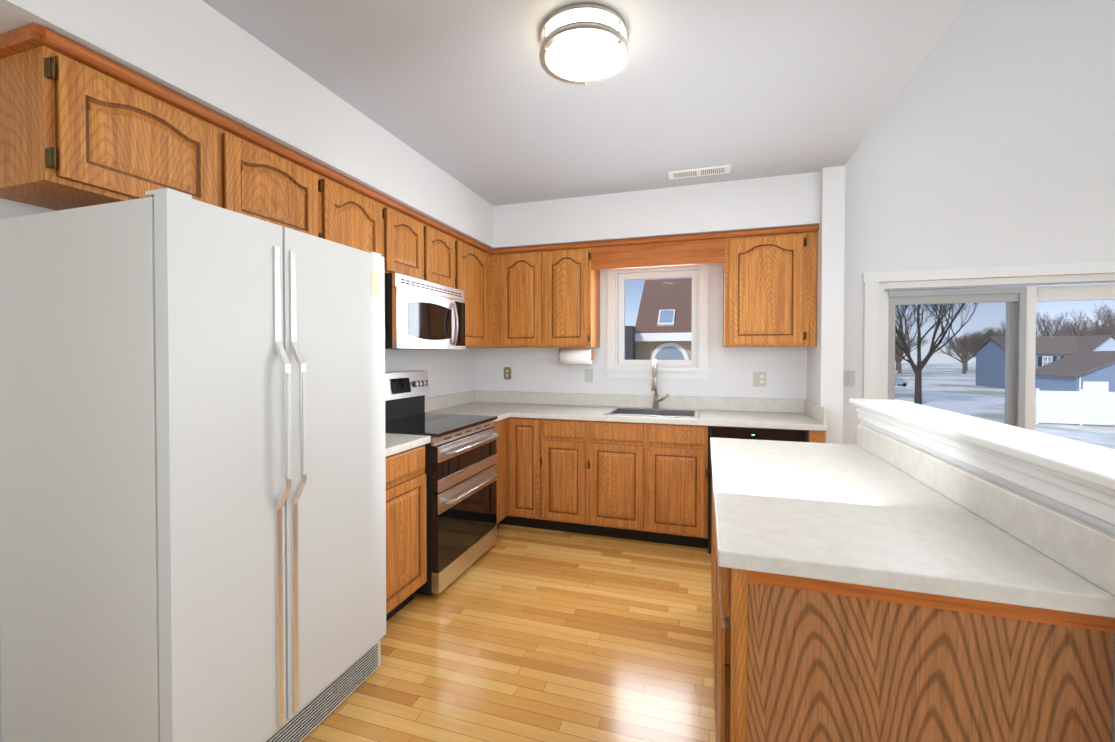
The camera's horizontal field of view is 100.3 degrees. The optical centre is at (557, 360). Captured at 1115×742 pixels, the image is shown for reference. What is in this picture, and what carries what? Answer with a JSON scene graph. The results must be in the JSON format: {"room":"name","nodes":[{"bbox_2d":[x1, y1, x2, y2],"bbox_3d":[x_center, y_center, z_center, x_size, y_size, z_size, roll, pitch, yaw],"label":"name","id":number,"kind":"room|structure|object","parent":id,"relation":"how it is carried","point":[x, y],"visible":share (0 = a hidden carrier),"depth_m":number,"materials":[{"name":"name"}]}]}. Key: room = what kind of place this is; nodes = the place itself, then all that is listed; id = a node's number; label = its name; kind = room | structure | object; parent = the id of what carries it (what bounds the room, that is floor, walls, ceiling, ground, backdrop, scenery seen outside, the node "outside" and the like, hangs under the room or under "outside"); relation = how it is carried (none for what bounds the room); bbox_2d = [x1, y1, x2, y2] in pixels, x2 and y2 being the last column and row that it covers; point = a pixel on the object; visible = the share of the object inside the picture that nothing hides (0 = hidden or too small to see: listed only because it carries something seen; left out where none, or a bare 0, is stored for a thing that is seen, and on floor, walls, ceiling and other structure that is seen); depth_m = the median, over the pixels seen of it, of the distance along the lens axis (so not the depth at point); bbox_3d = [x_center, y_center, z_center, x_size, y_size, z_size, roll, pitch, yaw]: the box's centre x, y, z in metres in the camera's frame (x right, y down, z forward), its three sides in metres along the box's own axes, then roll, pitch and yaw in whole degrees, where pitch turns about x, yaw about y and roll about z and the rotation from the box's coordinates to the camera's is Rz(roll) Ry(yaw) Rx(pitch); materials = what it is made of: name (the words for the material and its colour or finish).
{"room":"kitchen","nodes":[
{"label":"kitchen","id":0,"kind":"room"},
{"bbox_2d":[0,198,473,741],"bbox_3d":[-1.375,0.024,2.751,0.160,2.590,3.430,0,1,18],"label":"wall","id":1,"kind":"structure","parent":0,"point":[450,372],"depth_m":3.67,"materials":[{"name":"white paint"}]},
{"bbox_2d":[0,22,247,215],"bbox_3d":[-1.469,-0.704,1.580,0.353,0.408,0.548,0,1,18],"label":"upper cabinet","id":2,"kind":"object","parent":1,"relation":"attached to","point":[80,126],"depth_m":1.39,"materials":[{"name":"brown wood"}]},
{"bbox_2d":[248,128,323,238],"bbox_3d":[-1.349,-0.709,1.961,0.353,0.408,0.547,0,1,18],"label":"upper cabinet","id":3,"kind":"object","parent":1,"relation":"attached to","point":[284,184],"depth_m":1.97,"materials":[{"name":"brown wood"}]},
{"bbox_2d":[320,164,385,337],"bbox_3d":[-1.199,-0.505,2.438,0.353,0.828,0.448,0,1,18],"label":"upper cabinet","id":4,"kind":"object","parent":1,"relation":"attached to","point":[353,211],"depth_m":2.35,"materials":[{"name":"brown wood"}]},
{"bbox_2d":[384,196,435,282],"bbox_3d":[-1.062,-0.711,2.872,0.353,0.428,0.467,0,1,18],"label":"upper cabinet","id":5,"kind":"object","parent":1,"relation":"attached to","point":[409,235],"depth_m":2.81,"materials":[{"name":"brown wood"}]},
{"bbox_2d":[385,272,465,349],"bbox_3d":[-0.953,-0.286,3.011,0.478,0.420,0.782,0,1,18],"label":"microwave","id":6,"kind":"object","parent":5,"relation":"attached to","point":[420,314],"visible":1,"depth_m":2.82,"materials":[{"name":"silver metal"}]},
{"bbox_2d":[436,222,455,288],"bbox_3d":[-0.965,-0.715,3.177,0.353,0.428,0.467,0,1,18],"label":"upper cabinet","id":7,"kind":"object","parent":1,"relation":"attached to","point":[445,236],"depth_m":3.21,"materials":[{"name":"brown wood"}]},
{"bbox_2d":[456,232,491,347],"bbox_3d":[-0.807,-0.521,3.680,0.353,0.828,0.582,0,1,18],"label":"upper cabinet","id":8,"kind":"object","parent":1,"relation":"attached to","point":[473,259],"depth_m":3.64,"materials":[{"name":"brown wood"}]},
{"bbox_2d":[0,0,819,248],"bbox_3d":[0.060,-1.093,2.367,2.800,0.345,3.270,0,1,18],"label":"soffit","id":9,"kind":"structure","parent":0,"point":[201,52],"depth_m":2.27,"materials":[{"name":"white paint"}]},
{"bbox_2d":[301,524,715,741],"bbox_3d":[0.417,1.409,0.541,9.000,0.120,7.000,0,1,18],"label":"floor","id":10,"kind":"structure","parent":0,"point":[513,633],"depth_m":2.11,"materials":[{"name":"brown wood"}]},
{"bbox_2d":[0,188,385,741],"bbox_3d":[-1.197,0.435,1.701,0.791,1.772,0.849,0,1,18],"label":"refrigerator","id":11,"kind":"object","parent":10,"relation":"on","point":[192,483],"visible":1,"depth_m":1.34,"materials":[{"name":"white metal"}]},
{"bbox_2d":[385,444,426,621],"bbox_3d":[-1.080,0.887,2.393,0.618,0.874,0.521,0,1,18],"label":"base cabinet","id":12,"kind":"object","parent":10,"relation":"on","point":[406,489],"depth_m":2.36,"materials":[{"name":"brown wood"}]},
{"bbox_2d":[385,411,436,456],"bbox_3d":[-1.072,0.377,2.383,0.637,0.143,0.521,0,1,18],"label":"countertop","id":13,"kind":"structure","parent":12,"relation":"on","point":[394,443],"depth_m":2.39,"materials":[{"name":"laminate"}]},
{"bbox_2d":[385,370,498,595],"bbox_3d":[-0.825,0.681,2.986,0.713,1.210,0.762,0,1,18],"label":"range","id":14,"kind":"object","parent":10,"relation":"on","point":[462,475],"visible":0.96,"depth_m":2.84,"materials":[{"name":"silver metal"}]},
{"bbox_2d":[493,418,508,527],"bbox_3d":[-0.728,0.872,3.545,0.597,0.874,0.348,0,1,18],"label":"base cabinet","id":15,"kind":"object","parent":10,"relation":"on","point":[502,425],"depth_m":3.55,"materials":[{"name":"brown wood"}]},
{"bbox_2d":[425,395,512,421],"bbox_3d":[-0.705,0.362,3.505,0.660,0.143,0.299,0,1,18],"label":"countertop","id":16,"kind":"structure","parent":15,"relation":"on","point":[501,406],"depth_m":3.85,"materials":[{"name":"laminate"}]},
{"bbox_2d":[517,417,548,529],"bbox_3d":[-0.127,0.868,3.840,0.320,0.874,0.618,0,1,18],"label":"base cabinet","id":17,"kind":"object","parent":10,"relation":"on","point":[532,433],"depth_m":3.54,"materials":[{"name":"brown wood"}]},
{"bbox_2d":[549,419,620,535],"bbox_3d":[0.163,0.869,3.748,0.530,0.874,0.618,0,1,18],"label":"base cabinet","id":18,"kind":"object","parent":10,"relation":"on","point":[576,447],"depth_m":3.44,"materials":[{"name":"brown wood"}]},
{"bbox_2d":[449,391,826,430],"bbox_3d":[0.455,0.360,3.634,2.794,0.143,0.646,0,1,18],"label":"countertop","id":19,"kind":"structure","parent":18,"relation":"on","point":[792,414],"depth_m":3.59,"materials":[{"name":"laminate"}]},
{"bbox_2d":[603,359,699,417],"bbox_3d":[0.737,0.285,3.563,0.676,0.591,0.521,0,1,18],"label":"sink","id":20,"kind":"object","parent":19,"relation":"in","point":[655,410],"visible":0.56,"depth_m":3.70,"materials":[{"name":"silver metal"}]},
{"bbox_2d":[651,359,668,407],"bbox_3d":[0.814,0.187,3.697,0.132,0.398,0.217,0,1,18],"label":"faucet","id":21,"kind":"object","parent":19,"relation":"on","point":[654,388],"depth_m":3.76,"materials":[{"name":"silver metal"}]},
{"bbox_2d":[605,429,707,547],"bbox_3d":[0.741,0.957,3.567,0.738,0.704,0.618,0,1,18],"label":"base cabinet","id":22,"kind":"object","parent":10,"relation":"on","point":[648,482],"depth_m":3.27,"materials":[{"name":"brown wood"}]},
{"bbox_2d":[708,426,808,553],"bbox_3d":[1.400,0.874,3.337,0.605,0.865,0.602,0,1,18],"label":"dishwasher","id":23,"kind":"object","parent":10,"relation":"on","point":[760,434],"visible":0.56,"depth_m":3.08,"materials":[{"name":"black plastic"}]},
{"bbox_2d":[711,490,1114,741],"bbox_3d":[0.793,0.902,1.240,0.692,0.874,0.561,0,1,18],"label":"base cabinet","id":24,"kind":"object","parent":10,"relation":"on","point":[798,659],"depth_m":0.98,"materials":[{"name":"brown wood"}]},
{"bbox_2d":[710,423,1114,617],"bbox_3d":[0.925,0.386,1.662,0.705,0.143,1.510,0,1,18],"label":"countertop","id":25,"kind":"structure","parent":24,"relation":"on","point":[874,508],"depth_m":1.14,"materials":[{"name":"laminate"}]},
{"bbox_2d":[202,0,967,205],"bbox_3d":[-1.428,-1.329,1.087,5.130,0.160,6.600,0,1,18],"label":"ceiling","id":26,"kind":"structure","parent":0,"point":[474,97],"depth_m":2.11,"materials":[{"name":"grey paint"}]},
{"bbox_2d":[539,2,627,85],"bbox_3d":[0.100,-1.201,1.792,0.338,0.111,0.338,0,1,18],"label":"ceiling light","id":27,"kind":"object","parent":26,"relation":"attached to","point":[585,43],"visible":1,"depth_m":1.71,"materials":[{"name":"white glass"}]},
{"bbox_2d":[668,164,730,179],"bbox_3d":[0.954,-1.270,3.136,0.400,0.008,0.130,0,1,18],"label":"ceiling vent","id":28,"kind":"object","parent":26,"relation":"in","point":[704,171],"visible":1,"depth_m":3.13,"materials":[{"name":"white metal"}]},
{"bbox_2d":[474,0,1114,444],"bbox_3d":[2.389,-1.290,3.428,6.920,5.200,0.160,0,1,18],"label":"wall","id":29,"kind":"structure","parent":0,"point":[988,140],"depth_m":3.20,"materials":[{"name":"white paint"}]},
{"bbox_2d":[504,367,510,379],"bbox_3d":[-0.459,0.115,4.257,0.072,0.116,0.007,0,1,18],"label":"electrical outlet","id":30,"kind":"object","parent":29,"relation":"attached to","point":[507,373],"visible":1,"depth_m":4.25,"materials":[{"name":"beige plastic"}]},
{"bbox_2d":[492,245,551,347],"bbox_3d":[-0.255,-0.526,4.000,0.549,0.828,0.354,0,1,18],"label":"upper cabinet","id":31,"kind":"object","parent":29,"relation":"attached to","point":[521,276],"depth_m":3.83,"materials":[{"name":"brown wood"}]},
{"bbox_2d":[552,242,603,347],"bbox_3d":[0.088,-0.524,3.892,0.467,0.828,0.354,0,1,18],"label":"upper cabinet","id":32,"kind":"object","parent":29,"relation":"attached to","point":[576,267],"depth_m":3.70,"materials":[{"name":"brown wood"}]},
{"bbox_2d":[559,347,592,363],"bbox_3d":[0.152,-0.041,3.857,0.285,0.136,0.124,0,1,18],"label":"paper towel holder","id":33,"kind":"object","parent":32,"relation":"attached to","point":[575,356],"visible":1,"depth_m":3.81,"materials":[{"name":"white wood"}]},
{"bbox_2d":[585,369,592,381],"bbox_3d":[0.270,0.128,4.025,0.072,0.116,0.012,0,1,18],"label":"switch plate","id":34,"kind":"object","parent":29,"relation":"attached to","point":[588,375],"visible":1,"depth_m":4.02,"materials":[{"name":"grey plastic"}]},
{"bbox_2d":[604,264,710,378],"bbox_3d":[0.830,-0.341,3.882,0.860,0.970,0.155,0,1,18],"label":"window","id":35,"kind":"structure","parent":29,"relation":"in","point":[620,366],"depth_m":3.87,"materials":[{"name":"white paint"}]},
{"bbox_2d":[753,372,765,386],"bbox_3d":[1.571,0.143,3.615,0.096,0.116,0.010,0,1,18],"label":"electrical outlet","id":36,"kind":"object","parent":29,"relation":"attached to","point":[759,379],"visible":1,"depth_m":3.62,"materials":[{"name":"grey plastic"}]},
{"bbox_2d":[720,225,818,346],"bbox_3d":[1.546,-0.518,3.432,0.597,0.828,0.354,0,1,18],"label":"upper cabinet","id":37,"kind":"object","parent":29,"relation":"attached to","point":[770,275],"depth_m":3.27,"materials":[{"name":"brown wood"}]},
{"bbox_2d":[844,371,854,385],"bbox_3d":[2.153,0.131,3.430,0.072,0.116,0.012,0,1,18],"label":"switch plate","id":38,"kind":"object","parent":29,"relation":"attached to","point":[849,378],"visible":1,"depth_m":3.43,"materials":[{"name":"grey plastic"}]},
{"bbox_2d":[862,261,1114,448],"bbox_3d":[3.316,0.339,3.132,2.240,1.950,0.165,0,1,18],"label":"window","id":39,"kind":"structure","parent":29,"relation":"in","point":[1021,299],"depth_m":3.22,"materials":[{"name":"white paint"}]},
{"bbox_2d":[807,165,1093,525],"bbox_3d":[1.539,0.032,2.198,0.130,2.590,2.730,0,1,18],"label":"wall","id":40,"kind":"structure","parent":0,"point":[825,360],"depth_m":3.06,"materials":[{"name":"white paint"}]},
{"bbox_2d":[849,399,1114,493],"bbox_3d":[1.360,0.249,1.625,0.224,0.100,1.435,0,1,18],"label":"ledge","id":41,"kind":"structure","parent":40,"relation":"on","point":[1010,453],"depth_m":1.35,"materials":[{"name":"white paint"}]},
{"bbox_2d":[1094,517,1114,741],"bbox_3d":[2.852,0.810,0.273,3.800,1.085,0.130,0,1,18],"label":"wall","id":42,"kind":"structure","parent":0,"point":[1099,523],"depth_m":0.88,"materials":[{"name":"white paint"}]},
{"bbox_2d":[1041,451,1114,524],"bbox_3d":[2.831,0.267,0.273,3.845,0.100,0.220,0,1,18],"label":"ledge","id":43,"kind":"structure","parent":42,"relation":"on","point":[1078,475],"depth_m":0.94,"materials":[{"name":"white paint"}]},
{"label":"outside","id":44,"kind":"structure","parent":0,"visible":0},
{"bbox_2d":[895,363,1114,448],"bbox_3d":[95.161,3.239,142.224,340.000,0.300,319.400,0,1,18],"label":"ground","id":45,"kind":"structure","parent":44,"point":[1093,432],"depth_m":51.39,"materials":[{"name":"white snow"}]},
{"bbox_2d":[625,278,691,359],"bbox_3d":[3.542,1.158,15.335,7.151,7.192,8.900,0,1,18],"label":"neighbouring house","id":46,"kind":"structure","parent":45,"relation":"on","point":[663,345],"depth_m":11.84,"materials":[{"name":"brown"}]},
{"bbox_2d":[895,337,913,369],"bbox_3d":[107.322,-2.624,147.870,11.475,11.277,13.191,0,1,18],"label":"tree","id":47,"kind":"object","parent":45,"relation":"on","point":[899,353],"depth_m":146.07,"materials":[{"name":"brown plant"}]},
{"bbox_2d":[895,329,929,372],"bbox_3d":[90.506,-2.688,122.316,11.309,12.076,11.029,0,1,18],"label":"tree","id":48,"kind":"object","parent":45,"relation":"on","point":[898,359],"depth_m":121.72,"materials":[{"name":"brown plant"}]},
{"bbox_2d":[891,287,988,404],"bbox_3d":[34.246,-3.211,46.929,14.642,15.101,17.320,0,1,18],"label":"tree","id":49,"kind":"object","parent":45,"relation":"on","point":[907,349],"depth_m":44.72,"materials":[{"name":"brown plant"}]},
{"bbox_2d":[938,333,983,373],"bbox_3d":[107.140,-1.978,121.934,11.634,10.666,10.618,0,1,18],"label":"tree","id":50,"kind":"object","parent":45,"relation":"on","point":[967,347],"depth_m":121.25,"materials":[{"name":"brown plant"}]},
{"bbox_2d":[946,333,978,370],"bbox_3d":[126.090,-2.925,143.111,11.214,12.003,10.988,0,1,18],"label":"tree","id":51,"kind":"object","parent":45,"relation":"on","point":[953,344],"depth_m":144.14,"materials":[{"name":"brown plant"}]},
{"bbox_2d":[957,327,1004,352],"bbox_3d":[112.242,-2.830,123.870,11.775,12.319,9.921,0,1,18],"label":"tree","id":52,"kind":"object","parent":45,"relation":"on","point":[986,336],"depth_m":122.82,"materials":[{"name":"brown plant"}]},
{"bbox_2d":[983,312,1079,336],"bbox_3d":[88.457,-2.715,85.534,13.616,13.096,13.354,0,1,18],"label":"tree","id":53,"kind":"object","parent":45,"relation":"on","point":[1051,325],"depth_m":83.79,"materials":[{"name":"brown plant"}]},
{"bbox_2d":[973,335,1114,388],"bbox_3d":[77.997,0.270,65.645,26.600,7.648,11.500,0,1,18],"label":"house","id":54,"kind":"structure","parent":45,"relation":"on","point":[1068,347],"depth_m":66.72,"materials":[{"name":"blue"}]},
{"bbox_2d":[1035,388,1114,425],"bbox_3d":[41.139,3.274,31.047,14.610,2.549,0.170,0,1,18],"label":"fence","id":55,"kind":"object","parent":45,"relation":"on","point":[1048,405],"depth_m":32.56,"materials":[{"name":"white"}]},
{"bbox_2d":[1035,351,1114,391],"bbox_3d":[57.232,1.649,48.466,9.570,5.340,7.600,0,1,18],"label":"garage","id":56,"kind":"structure","parent":45,"relation":"on","point":[1095,381],"depth_m":47.67,"materials":[{"name":"blue"}]},
{"bbox_2d":[1036,307,1114,335],"bbox_3d":[92.371,-2.799,81.807,13.106,13.360,12.405,0,1,18],"label":"tree","id":57,"kind":"object","parent":45,"relation":"on","point":[1084,328],"depth_m":81.90,"materials":[{"name":"brown plant"}]},
{"bbox_2d":[1062,308,1114,335],"bbox_3d":[93.323,-2.707,80.516,12.891,13.211,11.763,0,1,18],"label":"tree","id":58,"kind":"object","parent":45,"relation":"on","point":[1109,321],"depth_m":80.50,"materials":[{"name":"brown plant"}]},
{"bbox_2d":[1071,302,1114,335],"bbox_3d":[103.092,-3.711,81.818,16.041,15.184,17.566,0,1,18],"label":"tree","id":59,"kind":"object","parent":45,"relation":"on","point":[1099,316],"depth_m":84.37,"materials":[{"name":"brown plant"}]},
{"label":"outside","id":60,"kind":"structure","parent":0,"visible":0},
{"bbox_2d":[895,378,907,386],"bbox_3d":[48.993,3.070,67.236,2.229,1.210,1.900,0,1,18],"label":"car","id":61,"kind":"object","parent":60,"point":[900,380],"depth_m":66.32,"materials":[{"name":"grey metal"}]}
]}

